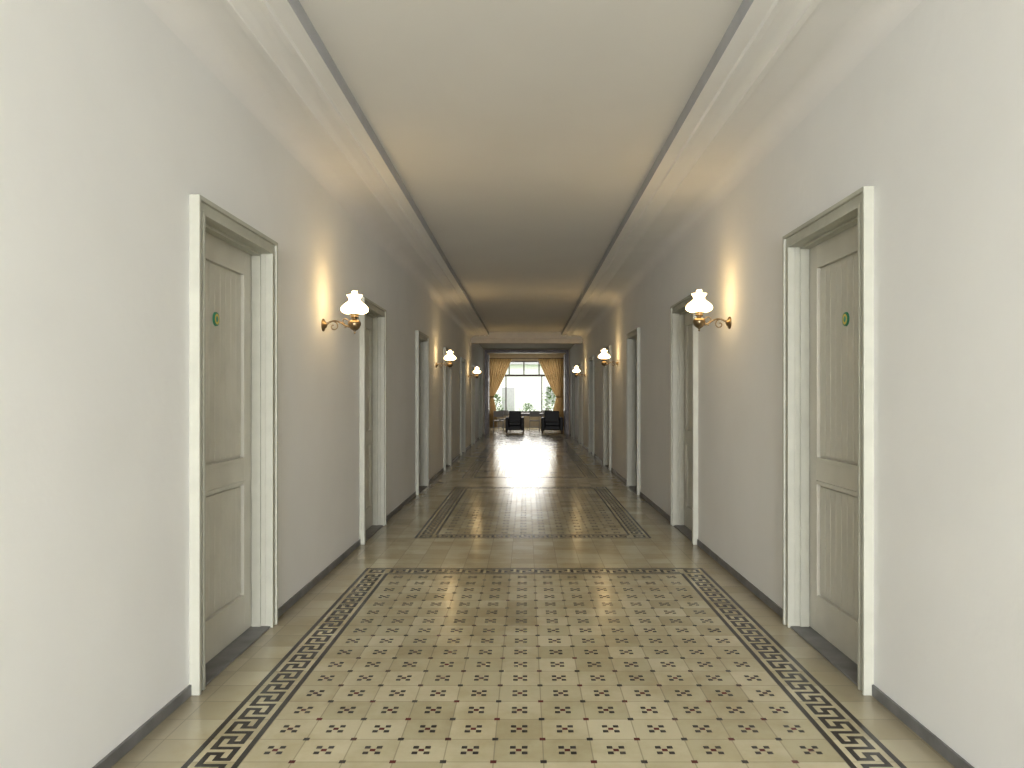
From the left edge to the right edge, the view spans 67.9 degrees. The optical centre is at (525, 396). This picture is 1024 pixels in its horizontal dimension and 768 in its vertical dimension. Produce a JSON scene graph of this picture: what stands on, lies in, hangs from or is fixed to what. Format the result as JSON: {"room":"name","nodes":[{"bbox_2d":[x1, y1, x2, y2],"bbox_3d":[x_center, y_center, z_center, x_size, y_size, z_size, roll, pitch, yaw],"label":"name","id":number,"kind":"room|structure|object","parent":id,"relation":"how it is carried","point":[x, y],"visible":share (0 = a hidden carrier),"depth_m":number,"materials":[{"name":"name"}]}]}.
{"room":"hotel corridor","nodes":[
{"label":"hotel corridor","id":0,"kind":"room"},
{"bbox_2d":[0,0,483,767],"bbox_3d":[-1.760,-0.325,8.650,0.250,3.550,41.300,0,0,0],"label":"wall","id":1,"kind":"structure","parent":0,"point":[109,122],"depth_m":3.13,"materials":[{"name":"paint"}]},
{"bbox_2d":[189,194,277,694],"bbox_3d":[-1.710,0.233,4.275,0.250,2.435,1.170,0,0,0],"label":"door","id":2,"kind":"structure","parent":1,"relation":"in","point":[233,265],"depth_m":4.42,"materials":[{"name":"paint"}]},
{"bbox_2d":[92,433,483,767],"bbox_3d":[-1.629,1.423,8.650,0.012,0.055,41.300,0,0,0],"label":"baseboard","id":3,"kind":"structure","parent":1,"relation":"attached to","point":[123,748],"depth_m":3.52,"materials":[{"name":"grey wood"}]},
{"bbox_2d":[142,0,488,339],"bbox_3d":[-1.367,-1.920,5.300,0.535,0.460,34.600,0,0,0],"label":"trim","id":4,"kind":"structure","parent":1,"relation":"attached to","point":[269,55],"depth_m":4.83,"materials":[{"name":"paint"}]},
{"bbox_2d":[321,291,368,333],"bbox_3d":[-1.452,-0.679,6.120,0.367,0.343,0.224,0,0,0],"label":"wall sconce","id":5,"kind":"object","parent":1,"relation":"attached to","point":[354,307],"visible":1,"depth_m":6.08,"materials":[{"name":"white glass"}]},
{"bbox_2d":[359,297,385,544],"bbox_3d":[-1.710,0.233,8.045,0.250,2.435,1.170,0,0,0],"label":"door","id":6,"kind":"structure","parent":1,"relation":"in","point":[372,331],"depth_m":8.49,"materials":[{"name":"paint"}]},
{"bbox_2d":[415,330,428,494],"bbox_3d":[-1.710,0.233,11.815,0.250,2.435,1.170,0,0,0],"label":"door","id":7,"kind":"structure","parent":1,"relation":"in","point":[421,340],"depth_m":12.30,"materials":[{"name":"paint"}]},
{"bbox_2d":[436,350,455,367],"bbox_3d":[-1.452,-0.679,13.800,0.367,0.343,0.224,0,0,0],"label":"wall sconce","id":8,"kind":"object","parent":1,"relation":"attached to","point":[449,356],"visible":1,"depth_m":13.76,"materials":[{"name":"white glass"}]},
{"bbox_2d":[443,347,450,469],"bbox_3d":[-1.710,0.233,15.585,0.250,2.435,1.170,0,0,0],"label":"door","id":9,"kind":"structure","parent":1,"relation":"in","point":[446,370],"depth_m":16.07,"materials":[{"name":"paint"}]},
{"bbox_2d":[460,357,465,455],"bbox_3d":[-1.710,0.233,19.355,0.250,2.435,1.170,0,0,0],"label":"door","id":10,"kind":"structure","parent":1,"relation":"in","point":[462,360],"depth_m":19.86,"materials":[{"name":"paint"}]},
{"bbox_2d":[471,364,474,445],"bbox_3d":[-1.710,0.233,23.125,0.250,2.435,1.170,0,0,0],"label":"door","id":11,"kind":"structure","parent":1,"relation":"in","point":[472,365],"depth_m":22.54,"materials":[{"name":"paint"}]},
{"bbox_2d":[468,367,480,377],"bbox_3d":[-1.452,-0.679,21.400,0.367,0.343,0.224,0,0,0],"label":"wall sconce","id":12,"kind":"object","parent":1,"relation":"attached to","point":[476,370],"visible":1,"depth_m":21.37,"materials":[{"name":"white glass"}]},
{"bbox_2d":[479,369,481,438],"bbox_3d":[-1.710,0.233,26.895,0.250,2.435,1.170,0,0,0],"label":"door","id":13,"kind":"structure","parent":1,"relation":"in","point":[480,374],"depth_m":27.39,"materials":[{"name":"paint"}]},
{"bbox_2d":[299,0,742,331],"bbox_3d":[-0.025,-2.035,5.300,2.190,0.230,34.600,0,0,0],"label":"ceiling","id":14,"kind":"structure","parent":0,"point":[523,134],"depth_m":5.09,"materials":[{"name":"paint"}]},
{"bbox_2d":[487,353,565,427],"bbox_3d":[0.000,-0.350,36.100,9.000,3.600,0.200,0,0,0],"label":"wall","id":15,"kind":"structure","parent":0,"point":[527,424],"depth_m":36.00,"materials":[{"name":"paint"}]},
{"bbox_2d":[504,361,545,412],"bbox_3d":[-0.075,-0.465,36.035,3.450,2.470,0.190,0,0,0],"label":"window","id":16,"kind":"structure","parent":15,"relation":"in","point":[509,374],"depth_m":36.04,"materials":[{"name":"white wood"}]},
{"bbox_2d":[489,358,563,358],"bbox_3d":[-0.050,-1.820,35.911,4.100,0.036,0.177,0,0,0],"label":"curtain rod","id":17,"kind":"object","parent":15,"relation":"attached to","point":[489,358],"visible":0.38,"depth_m":35.82,"materials":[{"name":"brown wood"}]},
{"bbox_2d":[489,359,511,426],"bbox_3d":[-1.280,-0.190,35.827,1.240,3.220,0.153,0,0,0],"label":"curtain","id":18,"kind":"object","parent":17,"relation":"hanging from","point":[498,368],"visible":0.64,"depth_m":35.83,"materials":[{"name":"gold fabric"}]},
{"bbox_2d":[538,359,563,426],"bbox_3d":[1.180,-0.190,35.827,1.240,3.220,0.153,0,0,0],"label":"curtain","id":19,"kind":"object","parent":17,"relation":"hanging from","point":[553,369],"visible":0.85,"depth_m":35.84,"materials":[{"name":"gold fabric"}]},
{"bbox_2d":[479,344,573,348],"bbox_3d":[0.028,-1.995,26.100,3.325,0.310,6.400,0,0,0],"label":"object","id":20,"kind":"structure","parent":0,"point":[485,346],"depth_m":27.69,"materials":[{"name":"white paint"}]},
{"bbox_2d":[484,349,569,434],"bbox_3d":[0.000,-0.350,29.400,9.000,3.600,0.200,0,0,0],"label":"wall","id":21,"kind":"structure","parent":0,"point":[484,349],"depth_m":29.30,"materials":[{"name":"paint"}]},
{"bbox_2d":[487,354,488,433],"bbox_3d":[-1.478,-0.115,29.920,0.045,3.110,0.760,0,0,0],"label":"door","id":22,"kind":"structure","parent":21,"relation":"in","point":[487,354],"depth_m":29.54,"materials":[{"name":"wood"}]},
{"bbox_2d":[484,350,568,434],"bbox_3d":[0.025,-0.185,29.400,3.250,3.270,0.240,0,0,0],"label":"trim","id":23,"kind":"structure","parent":21,"relation":"attached to","point":[485,351],"depth_m":29.28,"materials":[{"name":"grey wood"}]},
{"bbox_2d":[564,354,565,433],"bbox_3d":[1.528,-0.115,29.920,0.045,3.110,0.760,0,0,0],"label":"door","id":24,"kind":"structure","parent":21,"relation":"in","point":[564,354],"depth_m":29.63,"materials":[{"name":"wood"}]},
{"bbox_2d":[471,332,582,343],"bbox_3d":[0.028,-1.875,22.735,3.325,0.550,0.330,0,0,0],"label":"ceiling beam","id":25,"kind":"structure","parent":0,"point":[494,337],"depth_m":22.60,"materials":[{"name":"white paint"}]},
{"bbox_2d":[111,428,954,767],"bbox_3d":[0.000,1.525,12.150,9.000,0.150,48.300,0,0,0],"label":"floor","id":26,"kind":"structure","parent":0,"point":[182,733],"depth_m":4.15,"materials":[{"name":"tile"}]},
{"bbox_2d":[493,411,503,431],"bbox_3d":[-1.150,1.009,31.626,0.440,0.881,0.492,0,0,0],"label":"dining chair","id":27,"kind":"object","parent":26,"relation":"on","point":[495,413],"visible":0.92,"depth_m":31.82,"materials":[{"name":"metal"}]},
{"bbox_2d":[498,410,507,429],"bbox_3d":[-1.000,1.009,33.626,0.440,0.881,0.492,0,0,0],"label":"dining chair","id":28,"kind":"object","parent":26,"relation":"on","point":[505,411],"visible":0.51,"depth_m":33.83,"materials":[{"name":"metal"}]},
{"bbox_2d":[505,411,523,432],"bbox_3d":[-0.450,1.010,30.900,0.750,0.880,0.800,0,0,0],"label":"armchair","id":29,"kind":"object","parent":26,"relation":"on","point":[514,421],"visible":0.99,"depth_m":30.53,"materials":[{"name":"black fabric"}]},
{"bbox_2d":[508,413,543,430],"bbox_3d":[0.000,1.075,32.850,1.500,0.750,0.700,0,0,0],"label":"dining table","id":30,"kind":"object","parent":26,"relation":"on","point":[522,414],"visible":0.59,"depth_m":32.54,"materials":[{"name":"brown wood"}]},
{"bbox_2d":[529,411,539,431],"bbox_3d":[0.360,1.009,31.826,0.440,0.881,0.492,0,0,0],"label":"dining chair","id":31,"kind":"object","parent":26,"relation":"on","point":[532,413],"visible":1,"depth_m":32.02,"materials":[{"name":"metal"}]},
{"bbox_2d":[181,436,906,767],"bbox_3d":[0.070,1.449,11.520,2.840,0.001,33.440,0,0,0],"label":"inlay","id":32,"kind":"object","parent":26,"relation":"on","point":[243,755],"visible":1,"depth_m":4.26,"materials":[{"name":"tile"}]},
{"bbox_2d":[541,411,562,432],"bbox_3d":[1.060,1.010,30.900,0.860,0.880,0.800,0,0,0],"label":"armchair","id":33,"kind":"object","parent":26,"relation":"on","point":[551,420],"visible":0.99,"depth_m":30.54,"materials":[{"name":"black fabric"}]},
{"bbox_2d":[570,0,1023,767],"bbox_3d":[1.815,-0.325,8.650,0.250,3.550,41.300,0,0,0],"label":"wall","id":34,"kind":"structure","parent":0,"point":[931,119],"depth_m":3.31,"materials":[{"name":"paint"}]},
{"bbox_2d":[571,367,574,438],"bbox_3d":[1.765,0.212,26.895,0.250,2.475,1.170,0,0,0],"label":"door","id":35,"kind":"structure","parent":34,"relation":"in","point":[573,368],"depth_m":26.80,"materials":[{"name":"paint"}]},
{"bbox_2d":[573,366,585,377],"bbox_3d":[1.507,-0.715,21.600,0.367,0.343,0.224,0,0,0],"label":"wall sconce","id":36,"kind":"object","parent":34,"relation":"attached to","point":[576,370],"visible":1,"depth_m":21.56,"materials":[{"name":"white glass"}]},
{"bbox_2d":[579,362,582,445],"bbox_3d":[1.765,0.212,23.125,0.250,2.475,1.170,0,0,0],"label":"door","id":37,"kind":"structure","parent":34,"relation":"in","point":[581,363],"depth_m":22.54,"materials":[{"name":"paint"}]},
{"bbox_2d":[589,356,593,455],"bbox_3d":[1.765,0.212,19.355,0.250,2.475,1.170,0,0,0],"label":"door","id":38,"kind":"structure","parent":34,"relation":"in","point":[591,359],"depth_m":19.86,"materials":[{"name":"paint"}]},
{"bbox_2d":[603,345,611,469],"bbox_3d":[1.765,0.212,15.585,0.250,2.475,1.170,0,0,0],"label":"door","id":39,"kind":"structure","parent":34,"relation":"in","point":[607,370],"depth_m":16.07,"materials":[{"name":"paint"}]},
{"bbox_2d":[598,349,617,365],"bbox_3d":[1.507,-0.715,13.950,0.367,0.343,0.224,0,0,0],"label":"wall sconce","id":40,"kind":"object","parent":34,"relation":"attached to","point":[603,355],"visible":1,"depth_m":13.91,"materials":[{"name":"white glass"}]},
{"bbox_2d":[627,328,639,494],"bbox_3d":[1.765,0.212,11.815,0.250,2.475,1.170,0,0,0],"label":"door","id":41,"kind":"structure","parent":34,"relation":"in","point":[633,337],"depth_m":12.30,"materials":[{"name":"paint"}]},
{"bbox_2d":[670,293,697,544],"bbox_3d":[1.765,0.212,8.045,0.250,2.475,1.170,0,0,0],"label":"door","id":42,"kind":"structure","parent":34,"relation":"in","point":[683,334],"depth_m":8.53,"materials":[{"name":"paint"}]},
{"bbox_2d":[686,290,731,330],"bbox_3d":[1.507,-0.715,6.300,0.367,0.343,0.224,0,0,0],"label":"wall sconce","id":43,"kind":"object","parent":34,"relation":"attached to","point":[698,305],"visible":1,"depth_m":6.26,"materials":[{"name":"white glass"}]},
{"bbox_2d":[561,0,922,339],"bbox_3d":[1.370,-1.920,5.300,0.640,0.460,34.600,0,0,0],"label":"trim","id":44,"kind":"structure","parent":34,"relation":"attached to","point":[775,61],"depth_m":4.84,"materials":[{"name":"paint"}]},
{"bbox_2d":[570,434,973,767],"bbox_3d":[1.684,1.423,8.650,0.012,0.055,41.300,0,0,0],"label":"baseboard","id":45,"kind":"structure","parent":34,"relation":"attached to","point":[943,749],"depth_m":3.52,"materials":[{"name":"grey wood"}]},
{"bbox_2d":[783,186,873,694],"bbox_3d":[1.765,0.212,4.275,0.250,2.475,1.170,0,0,0],"label":"door","id":46,"kind":"structure","parent":34,"relation":"in","point":[828,259],"depth_m":4.43,"materials":[{"name":"paint"}]},
{"label":"outside","id":47,"kind":"structure","parent":0,"visible":0},
{"bbox_3d":[0.000,1.575,58.150,60.000,0.150,43.700,0,0,0],"label":"ground","id":48,"kind":"structure","parent":47,"visible":0},
{"bbox_2d":[494,394,511,410],"bbox_3d":[-1.616,0.659,39.334,1.912,1.699,1.872,0,0,0],"label":"shrub","id":49,"kind":"object","parent":48,"relation":"on","point":[496,396],"visible":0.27,"depth_m":39.34,"materials":[{"name":"green plant"}]},
{"bbox_2d":[494,362,555,410],"bbox_3d":[2.000,-0.625,60.900,20.800,4.250,3.000,0,0,0],"label":"building","id":50,"kind":"structure","parent":48,"relation":"on","point":[520,390],"depth_m":60.01,"materials":[{"name":"metal"}]},
{"bbox_2d":[517,402,539,410],"bbox_3d":[0.110,0.908,43.827,1.820,1.207,1.741,0,0,0],"label":"shrub","id":51,"kind":"object","parent":48,"relation":"on","point":[526,408],"visible":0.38,"depth_m":44.07,"materials":[{"name":"green plant"}]},
{"bbox_2d":[536,387,555,410],"bbox_3d":[1.175,0.467,40.564,1.711,2.078,1.796,0,0,32],"label":"shrub","id":52,"kind":"object","parent":48,"relation":"on","point":[552,392],"visible":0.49,"depth_m":40.33,"materials":[{"name":"green plant"}]}
]}

